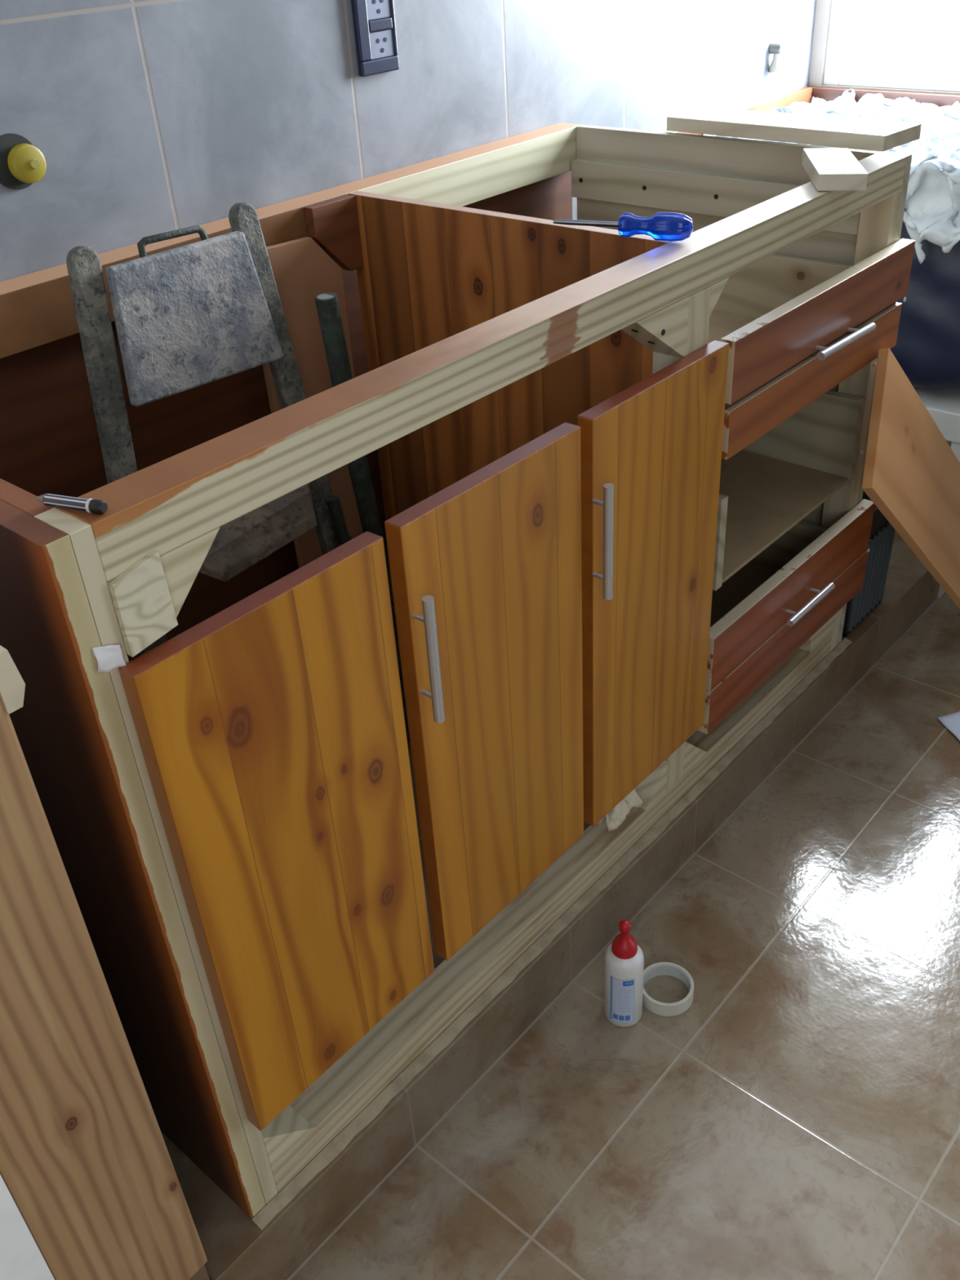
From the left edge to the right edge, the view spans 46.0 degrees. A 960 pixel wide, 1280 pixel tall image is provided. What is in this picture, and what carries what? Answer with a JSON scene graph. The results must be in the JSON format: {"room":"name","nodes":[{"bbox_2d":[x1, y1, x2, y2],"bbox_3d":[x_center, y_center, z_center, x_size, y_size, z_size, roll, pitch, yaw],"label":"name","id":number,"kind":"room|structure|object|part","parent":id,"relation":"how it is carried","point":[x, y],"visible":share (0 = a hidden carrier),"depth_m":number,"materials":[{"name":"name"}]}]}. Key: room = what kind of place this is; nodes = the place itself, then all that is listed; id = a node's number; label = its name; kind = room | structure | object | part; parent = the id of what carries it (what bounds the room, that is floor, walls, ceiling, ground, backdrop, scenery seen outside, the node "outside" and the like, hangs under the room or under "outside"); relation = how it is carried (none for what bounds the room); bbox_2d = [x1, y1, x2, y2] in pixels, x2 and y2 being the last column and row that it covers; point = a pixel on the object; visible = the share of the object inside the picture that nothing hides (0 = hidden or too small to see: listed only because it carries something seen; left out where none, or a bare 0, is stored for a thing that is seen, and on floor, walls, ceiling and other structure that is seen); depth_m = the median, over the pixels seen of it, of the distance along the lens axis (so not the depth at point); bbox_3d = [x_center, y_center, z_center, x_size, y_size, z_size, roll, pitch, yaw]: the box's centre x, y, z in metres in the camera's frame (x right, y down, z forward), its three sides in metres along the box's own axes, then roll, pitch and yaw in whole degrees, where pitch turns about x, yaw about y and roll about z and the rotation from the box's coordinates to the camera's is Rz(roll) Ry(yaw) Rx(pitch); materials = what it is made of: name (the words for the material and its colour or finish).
{"room":"kitchen","nodes":[
{"label":"kitchen","id":0,"kind":"room"},
{"bbox_2d":[0,1174,54,1279],"bbox_3d":[-0.768,-0.204,0.495,0.631,2.350,0.414,24,43,35],"label":"wall","id":1,"kind":"structure","parent":0,"point":[20,1257],"depth_m":0.87,"materials":[{"name":"white paint"}]},
{"bbox_2d":[0,645,207,1279],"bbox_3d":[-0.402,-0.292,0.486,0.134,2.137,0.134,24,43,35],"label":"wooden board","id":2,"kind":"object","parent":1,"relation":"attached to","point":[86,1163],"visible":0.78,"depth_m":0.85,"materials":[{"name":"brown wood"}]},
{"bbox_2d":[189,1265,209,1279],"bbox_3d":[-0.355,0.659,1.132,0.139,0.162,0.120,24,43,35],"label":"trim","id":3,"kind":"structure","parent":1,"relation":"attached to","point":[202,1274],"depth_m":1.10,"materials":[{"name":"stone"}]},
{"bbox_2d":[0,0,816,281],"bbox_3d":[-0.357,-0.798,1.338,0.100,2.350,3.310,24,43,35],"label":"wall","id":4,"kind":"structure","parent":0,"point":[145,117],"depth_m":1.46,"materials":[{"name":"grey tile"}]},
{"bbox_2d":[0,133,46,189],"bbox_3d":[-0.495,-0.513,1.215,0.019,0.056,0.058,24,43,35],"label":"cap","id":5,"kind":"object","parent":4,"relation":"attached to","point":[22,164],"visible":1,"depth_m":1.21,"materials":[{"name":"yellow plastic"}]},
{"bbox_2d":[351,0,399,76],"bbox_3d":[-0.141,-0.824,1.512,0.010,0.120,0.070,24,43,35],"label":"wall socket","id":6,"kind":"object","parent":4,"relation":"attached to","point":[374,20],"visible":1,"depth_m":1.52,"materials":[{"name":"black plastic"}]},
{"bbox_2d":[664,86,812,134],"bbox_3d":[0.460,-0.938,2.233,0.019,0.174,0.751,24,43,35],"label":"trim","id":7,"kind":"structure","parent":4,"relation":"attached to","point":[784,101],"depth_m":2.33,"materials":[{"name":"brown wood"}]},
{"bbox_2d":[768,42,783,72],"bbox_3d":[0.597,-1.171,2.272,0.028,0.052,0.028,24,43,35],"label":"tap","id":8,"kind":"object","parent":4,"relation":"attached to","point":[776,66],"visible":1,"depth_m":2.27,"materials":[{"name":"metal"}]},
{"bbox_2d":[285,592,959,1279],"bbox_3d":[0.865,0.930,0.794,3.700,0.050,3.890,24,43,35],"label":"floor","id":9,"kind":"structure","parent":0,"point":[800,1119],"depth_m":1.39,"materials":[{"name":"tile"}]},
{"bbox_2d":[160,530,939,1279],"bbox_3d":[0.118,0.155,1.886,0.619,0.105,1.864,24,43,35],"label":"trim","id":10,"kind":"structure","parent":9,"relation":"on","point":[234,1246],"depth_m":1.43,"materials":[{"name":"stone"}]},
{"bbox_2d":[66,202,409,742],"bbox_3d":[-0.286,-0.089,1.449,0.169,0.836,0.451,24,43,35],"label":"step stool","id":11,"kind":"object","parent":10,"relation":"on","point":[207,310],"visible":0.68,"depth_m":1.32,"materials":[{"name":"paint"}]},
{"bbox_3d":[-0.404,-0.030,1.372,0.032,0.836,0.188,-2,34,2],"label":"rail","id":12,"kind":"part","parent":11,"relation":"part of","materials":[{"name":"grey metal"}]},
{"bbox_3d":[-0.348,-0.451,1.283,0.013,0.027,0.095,24,43,35],"label":"carry handle","id":13,"kind":"part","parent":11,"relation":"part of","materials":[{"name":"grey metal"}]},
{"bbox_3d":[-0.210,-0.163,1.551,0.131,0.834,0.035,10,36,19],"label":"rail","id":14,"kind":"part","parent":11,"relation":"part of","materials":[{"name":"grey metal"}]},
{"bbox_3d":[-0.150,-0.128,1.573,0.029,0.721,0.088,13,37,24],"label":"leg","id":15,"kind":"part","parent":11,"relation":"part of","materials":[{"name":"grey metal"}]},
{"bbox_2d":[262,236,363,568],"bbox_3d":[-0.219,-0.200,1.669,0.020,0.761,0.152,24,43,35],"label":"hardboard offcut","id":16,"kind":"object","parent":10,"relation":"on","point":[302,271],"visible":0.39,"depth_m":1.52,"materials":[{"name":"brown wood"}]},
{"bbox_2d":[0,122,915,1218],"bbox_3d":[-0.033,-0.122,1.503,0.645,0.792,1.324,24,43,35],"label":"base cabinet","id":17,"kind":"object","parent":10,"relation":"on","point":[617,480],"visible":0.99,"depth_m":1.20,"materials":[{"name":"brown wood"}]},
{"bbox_3d":[-0.485,-0.153,0.924,0.506,0.045,0.018,24,43,35],"label":"rail","id":18,"kind":"part","parent":17,"relation":"part of","materials":[{"name":"brown wood"}]},
{"bbox_2d":[35,493,107,514],"bbox_3d":[-0.277,-0.093,0.764,0.057,0.010,0.010,9,36,19],"label":"pencil","id":19,"kind":"object","parent":17,"relation":"on","point":[89,505],"visible":1,"depth_m":0.76,"materials":[{"name":"paint"}]},
{"bbox_2d":[92,641,124,671],"bbox_3d":[-0.259,0.013,0.790,0.020,0.025,0.003,-31,42,-34],"label":"scrap","id":20,"kind":"object","parent":17,"relation":"attached to","point":[107,658],"visible":1,"depth_m":0.79,"materials":[{"name":"white paper"}]},
{"bbox_3d":[-0.459,0.173,1.107,0.552,0.792,0.020,24,43,35],"label":"panel","id":21,"kind":"part","parent":17,"relation":"part of","materials":[{"name":"brown wood"}]},
{"bbox_3d":[-0.153,0.191,1.020,0.020,0.540,0.247,24,43,35],"label":"door","id":22,"kind":"part","parent":17,"relation":"part of","materials":[{"name":"brown wood"}]},
{"bbox_3d":[-0.266,-0.195,1.696,0.023,0.726,1.318,24,43,35],"label":"panel","id":23,"kind":"part","parent":17,"relation":"part of","materials":[{"name":"brown wood"}]},
{"bbox_3d":[-0.281,-0.520,1.469,0.046,0.065,1.318,24,43,35],"label":"rail","id":24,"kind":"part","parent":17,"relation":"part of","materials":[{"name":"brown wood"}]},
{"bbox_3d":[-0.047,0.017,1.022,0.024,0.133,0.011,24,43,35],"label":"handle","id":25,"kind":"part","parent":17,"relation":"part of","materials":[{"name":"metal"}]},
{"bbox_3d":[0.142,-0.350,1.154,0.045,0.045,1.264,24,43,35],"label":"rail","id":26,"kind":"part","parent":17,"relation":"part of","materials":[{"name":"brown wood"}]},
{"bbox_3d":[0.024,0.071,1.184,0.020,0.544,0.253,24,43,35],"label":"door","id":27,"kind":"part","parent":17,"relation":"part of","materials":[{"name":"brown wood"}]},
{"bbox_3d":[0.041,-0.191,1.599,0.506,0.792,0.018,24,43,35],"label":"divider panel","id":28,"kind":"part","parent":17,"relation":"part of","materials":[{"name":"brown wood"}]},
{"bbox_3d":[0.176,0.276,1.563,0.045,0.042,1.240,24,43,35],"label":"rail","id":29,"kind":"part","parent":17,"relation":"part of","materials":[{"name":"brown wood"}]},
{"bbox_2d":[252,637,853,1230],"bbox_3d":[0.207,0.300,1.564,0.016,0.003,1.330,24,43,35],"label":"trim","id":30,"kind":"structure","parent":17,"relation":"attached to","point":[338,1144],"depth_m":1.41,"materials":[{"name":"beige wood"}]},
{"bbox_3d":[0.129,-0.103,1.185,0.024,0.133,0.011,24,43,35],"label":"handle","id":31,"kind":"part","parent":17,"relation":"part of","materials":[{"name":"metal"}]},
{"bbox_2d":[595,786,641,831],"bbox_3d":[0.188,0.228,1.538,0.028,0.039,0.083,24,43,35],"label":"scrap","id":32,"kind":"object","parent":17,"relation":"on","point":[626,806],"visible":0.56,"depth_m":1.53,"materials":[{"name":"beige paper"}]},
{"bbox_2d":[553,212,693,241],"bbox_3d":[0.157,-0.458,1.244,0.159,0.030,0.030,13,37,23],"label":"screwdriver","id":33,"kind":"object","parent":17,"relation":"on","point":[662,226],"visible":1,"depth_m":1.22,"materials":[{"name":"blue plastic"}]},
{"bbox_3d":[0.192,-0.449,1.229,0.081,0.030,0.030,11,36,21],"label":"handle","id":34,"kind":"part","parent":33,"relation":"part of","materials":[{"name":"blue plastic"}]},
{"bbox_3d":[0.204,-0.053,1.352,0.020,0.546,0.259,24,43,35],"label":"door","id":35,"kind":"part","parent":17,"relation":"part of","materials":[{"name":"brown wood"}]},
{"bbox_3d":[0.235,-0.458,1.616,0.500,0.105,0.430,24,43,35],"label":"drawer","id":36,"kind":"part","parent":17,"relation":"part of","materials":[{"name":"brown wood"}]},
{"bbox_3d":[0.242,-0.418,1.637,0.487,0.006,0.403,24,43,35],"label":"drawer","id":37,"kind":"part","parent":17,"relation":"part of","materials":[{"name":"beige wood"}]},
{"bbox_3d":[0.392,-0.414,1.895,0.552,0.792,0.018,24,43,35],"label":"panel","id":38,"kind":"part","parent":17,"relation":"part of","materials":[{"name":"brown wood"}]},
{"bbox_3d":[0.266,-0.072,1.869,0.487,0.006,0.403,24,43,35],"label":"drawer","id":39,"kind":"part","parent":17,"relation":"part of","materials":[{"name":"brown wood"}]},
{"bbox_3d":[0.264,-0.242,1.766,0.484,0.006,0.371,24,43,35],"label":"drawer","id":40,"kind":"part","parent":17,"relation":"part of","materials":[{"name":"beige wood"}]},
{"bbox_3d":[0.255,-0.295,1.737,0.500,0.135,0.404,24,43,35],"label":"drawer","id":41,"kind":"part","parent":17,"relation":"part of","materials":[{"name":"brown wood"}]},
{"bbox_3d":[0.258,-0.112,1.848,0.500,0.105,0.430,24,43,35],"label":"drawer","id":42,"kind":"part","parent":17,"relation":"part of","materials":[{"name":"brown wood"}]},
{"bbox_2d":[666,106,921,151],"bbox_3d":[0.438,-0.737,1.626,0.095,0.034,0.410,-25,39,-28],"label":"board","id":43,"kind":"object","parent":17,"relation":"on","point":[879,135],"visible":1,"depth_m":1.58,"materials":[{"name":"beige wood"}]},
{"bbox_3d":[0.487,-0.056,1.685,0.026,0.011,0.130,24,43,35],"label":"handle","id":44,"kind":"part","parent":17,"relation":"part of","materials":[{"name":"metal"}]},
{"bbox_2d":[801,147,867,191],"bbox_3d":[0.446,-0.596,1.429,0.056,0.020,0.161,1,34,7],"label":"board offcut","id":45,"kind":"object","parent":17,"relation":"on","point":[829,169],"visible":1,"depth_m":1.39,"materials":[{"name":"beige wood"}]},
{"bbox_3d":[0.467,-0.391,1.472,0.034,0.015,0.147,24,43,35],"label":"handle","id":46,"kind":"part","parent":17,"relation":"part of","materials":[{"name":"metal"}]},
{"bbox_2d":[842,491,895,636],"bbox_3d":[0.582,-0.173,2.027,0.264,0.229,0.140,24,43,35],"label":"plastic crate","id":47,"kind":"object","parent":10,"relation":"on","point":[862,604],"visible":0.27,"depth_m":1.97,"materials":[{"name":"black plastic"}]},
{"bbox_2d":[604,920,644,1026],"bbox_3d":[0.182,0.416,1.431,0.049,0.172,0.049,24,43,35],"label":"glue bottle","id":48,"kind":"object","parent":9,"relation":"on","point":[624,958],"visible":1,"depth_m":1.41,"materials":[{"name":"white plastic"}]},
{"bbox_2d":[642,962,693,1016],"bbox_3d":[0.246,0.461,1.494,0.071,0.021,0.071,24,43,35],"label":"tape roll","id":49,"kind":"object","parent":9,"relation":"on","point":[657,969],"visible":0.89,"depth_m":1.48,"materials":[{"name":"white paper"}]},
{"bbox_2d":[862,347,959,609],"bbox_3d":[0.761,-0.199,1.847,0.671,0.663,0.096,-28,41,-32],"label":"leaning board","id":50,"kind":"object","parent":9,"relation":"on","point":[912,473],"visible":1,"depth_m":1.68,"materials":[{"name":"brown wood"}]},
{"bbox_2d":[913,386,959,597],"bbox_3d":[0.834,-0.436,2.441,0.580,0.385,0.450,24,43,35],"label":"side table","id":51,"kind":"object","parent":9,"relation":"on","point":[943,406],"visible":0.12,"depth_m":2.09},
{"bbox_2d":[890,214,959,390],"bbox_3d":[0.812,-0.764,2.222,0.587,0.388,0.471,24,43,35],"label":"bag","id":52,"kind":"object","parent":51,"relation":"on","point":[926,349],"visible":0.13,"depth_m":2.00,"materials":[{"name":"blue plastic"}]},
{"bbox_2d":[700,94,959,256],"bbox_3d":[0.792,-0.877,2.121,0.654,0.203,0.529,24,43,35],"label":"plastic sheet","id":53,"kind":"object","parent":52,"relation":"on","point":[932,202],"visible":0.41,"depth_m":1.91,"materials":[{"name":"white plastic"}]},
{"bbox_3d":[0.905,-0.233,2.182,0.035,0.328,0.035,24,43,35],"label":"leg","id":54,"kind":"part","parent":51,"relation":"part of","materials":[{"name":"brown wood"}]},
{"bbox_2d":[937,711,959,742],"bbox_3d":[0.865,0.151,1.904,0.149,0.002,0.127,-14,35,-14],"label":"paper sheet","id":55,"kind":"object","parent":9,"relation":"on","point":[951,722],"visible":1,"depth_m":1.93,"materials":[{"name":"white paper"}]},
{"bbox_2d":[808,0,959,447],"bbox_3d":[1.517,-1.155,1.679,2.100,2.350,0.120,24,43,35],"label":"wall","id":56,"kind":"structure","parent":0,"point":[823,8],"depth_m":2.37,"materials":[{"name":"white paint"}]},
{"bbox_2d":[809,86,959,106],"bbox_3d":[1.081,-0.950,2.188,0.999,0.172,0.017,24,43,35],"label":"trim","id":57,"kind":"structure","parent":56,"relation":"attached to","point":[917,99],"depth_m":2.31,"materials":[{"name":"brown wood"}]},
{"bbox_2d":[822,0,959,92],"bbox_3d":[0.992,-1.592,1.875,0.742,1.245,0.045,24,43,35],"label":"window","id":58,"kind":"structure","parent":56,"relation":"in","point":[837,69],"depth_m":2.34,"materials":[{"name":"white paint"}]}
]}

